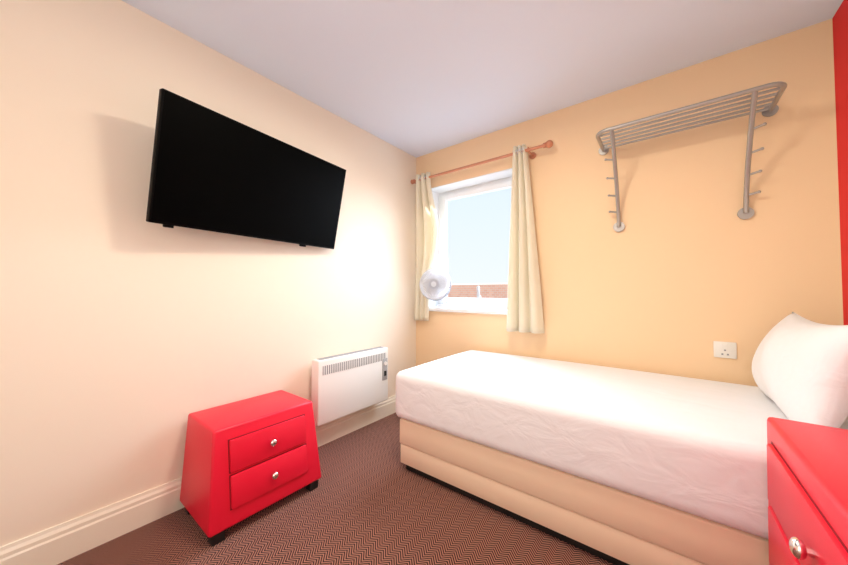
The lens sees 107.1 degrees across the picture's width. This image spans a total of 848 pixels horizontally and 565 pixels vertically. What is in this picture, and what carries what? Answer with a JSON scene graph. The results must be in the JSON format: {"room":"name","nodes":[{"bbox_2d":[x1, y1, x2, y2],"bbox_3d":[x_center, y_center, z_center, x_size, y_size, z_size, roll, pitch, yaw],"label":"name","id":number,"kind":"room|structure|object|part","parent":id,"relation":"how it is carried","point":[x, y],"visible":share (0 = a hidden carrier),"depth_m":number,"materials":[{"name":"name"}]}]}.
{"room":"bedroom","nodes":[
{"label":"bedroom","id":0,"kind":"room"},
{"bbox_2d":[0,0,415,546],"bbox_3d":[-1.143,-0.069,1.938,0.300,2.400,3.700,-1,-2,38],"label":"wall","id":1,"kind":"structure","parent":0,"point":[117,326],"depth_m":1.44,"materials":[{"name":"beige paint"}]},
{"bbox_2d":[0,395,395,564],"bbox_3d":[-1.016,1.055,1.809,0.020,0.145,3.100,-1,-2,38],"label":"baseboard","id":2,"kind":"structure","parent":1,"relation":"attached to","point":[57,544],"depth_m":1.36,"materials":[{"name":"beige wood"}]},
{"bbox_2d":[146,88,345,248],"bbox_3d":[-0.927,-0.526,1.818,0.244,0.571,1.051,-1,-2,32],"label":"tv","id":3,"kind":"object","parent":1,"relation":"attached to","point":[212,171],"visible":1,"depth_m":1.61,"materials":[{"name":"black plastic"}]},
{"bbox_2d":[311,346,387,425],"bbox_3d":[-0.536,0.741,2.351,0.128,0.432,0.660,-1,-2,38],"label":"heater","id":4,"kind":"object","parent":1,"relation":"attached to","point":[344,384],"visible":0.98,"depth_m":2.26,"materials":[{"name":"white metal"}]},
{"bbox_2d":[57,412,613,564],"bbox_3d":[0.005,1.166,1.018,3.200,0.120,3.700,-1,-2,38],"label":"floor","id":5,"kind":"structure","parent":0,"point":[365,507],"depth_m":1.42,"materials":[{"name":"carpet"}]},
{"bbox_2d":[180,390,320,546],"bbox_3d":[-0.873,0.890,1.630,0.416,0.465,0.543,-1,-2,38],"label":"nightstand","id":6,"kind":"object","parent":5,"relation":"on","point":[242,457],"visible":1,"depth_m":1.49,"materials":[{"name":"red leather"}]},
{"bbox_2d":[396,312,847,564],"bbox_3d":[0.877,0.635,1.688,1.960,0.978,0.948,-1,-2,38],"label":"bed","id":7,"kind":"object","parent":5,"relation":"on","point":[619,466],"visible":0.88,"depth_m":1.26,"materials":[{"name":"beige fabric"}]},
{"bbox_2d":[752,312,847,427],"bbox_3d":[1.503,0.337,1.249,0.242,0.406,0.740,-1,-2,38],"label":"pillow","id":8,"kind":"object","parent":7,"relation":"on","point":[800,367],"depth_m":1.08,"materials":[{"name":"white fabric"}]},
{"bbox_2d":[767,417,847,564],"bbox_3d":[0.922,0.742,0.496,0.452,0.700,0.865,-1,-2,38],"label":"chest","id":9,"kind":"object","parent":5,"relation":"on","point":[807,463],"visible":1,"depth_m":0.71,"materials":[{"name":"red leather"}]},
{"bbox_2d":[122,0,842,157],"bbox_3d":[0.005,-1.353,1.087,3.200,0.120,3.700,-1,-2,38],"label":"ceiling","id":10,"kind":"structure","parent":0,"point":[422,77],"depth_m":1.68,"materials":[{"name":"white paint"}]},
{"bbox_2d":[416,19,843,386],"bbox_3d":[1.044,-0.057,2.398,2.600,2.400,0.300,-1,-2,38],"label":"wall","id":11,"kind":"structure","parent":0,"point":[684,273],"depth_m":1.85,"materials":[{"name":"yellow paint"}]},
{"bbox_2d":[429,307,506,314],"bbox_3d":[0.428,0.246,2.763,0.950,0.034,0.199,-1,-2,38],"label":"window sill","id":12,"kind":"structure","parent":11,"relation":"attached to","point":[453,309],"depth_m":2.68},
{"bbox_2d":[419,268,450,307],"bbox_3d":[0.138,0.051,2.832,0.275,0.361,0.306,-1,-2,38],"label":"desk fan","id":13,"kind":"object","parent":12,"relation":"on","point":[433,283],"visible":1,"depth_m":2.76,"materials":[{"name":"white plastic"}]},
{"bbox_2d":[439,177,511,308],"bbox_3d":[0.492,-0.334,2.861,0.870,1.140,0.132,-1,-2,38],"label":"window frame","id":14,"kind":"structure","parent":11,"relation":"in","point":[492,303],"depth_m":2.95,"materials":[{"name":"white plastic"}]},
{"bbox_2d":[411,140,552,333],"bbox_3d":[0.461,-0.322,2.683,1.309,1.395,0.311,-1,-2,38],"label":"curtains","id":15,"kind":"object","parent":11,"relation":"in","point":[506,173],"depth_m":2.36,"materials":[{"name":"beige fabric"}]},
{"bbox_3d":[0.410,-0.323,2.615,1.310,1.395,0.140,-1,-2,38],"label":"curtain rail set","id":16,"kind":"part","parent":15,"relation":"part of","materials":[{"name":"beige fabric"}]},
{"bbox_2d":[596,81,786,231],"bbox_3d":[1.415,-0.631,1.740,0.820,0.587,0.311,-1,-2,38],"label":"shelf","id":17,"kind":"object","parent":11,"relation":"attached to","point":[770,109],"visible":1,"depth_m":1.66,"materials":[{"name":"grey metal"}]},
{"bbox_2d":[713,341,736,358],"bbox_3d":[1.652,0.370,1.718,0.092,0.088,0.014,-1,-2,38],"label":"socket","id":18,"kind":"object","parent":11,"relation":"attached to","point":[721,349],"visible":1,"depth_m":1.71,"materials":[{"name":"white plastic"}]},
{"bbox_2d":[832,0,847,324],"bbox_3d":[1.153,-0.117,0.167,0.300,2.400,3.700,-1,-2,38],"label":"wall","id":19,"kind":"structure","parent":0,"point":[840,19],"depth_m":1.46,"materials":[{"name":"red paint"}]},
{"label":"outside","id":20,"kind":"structure","parent":0,"visible":0},
{"bbox_2d":[448,283,507,298],"bbox_3d":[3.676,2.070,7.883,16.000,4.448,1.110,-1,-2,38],"label":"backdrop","id":21,"kind":"structure","parent":20,"point":[487,290],"depth_m":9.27,"materials":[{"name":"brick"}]}
]}

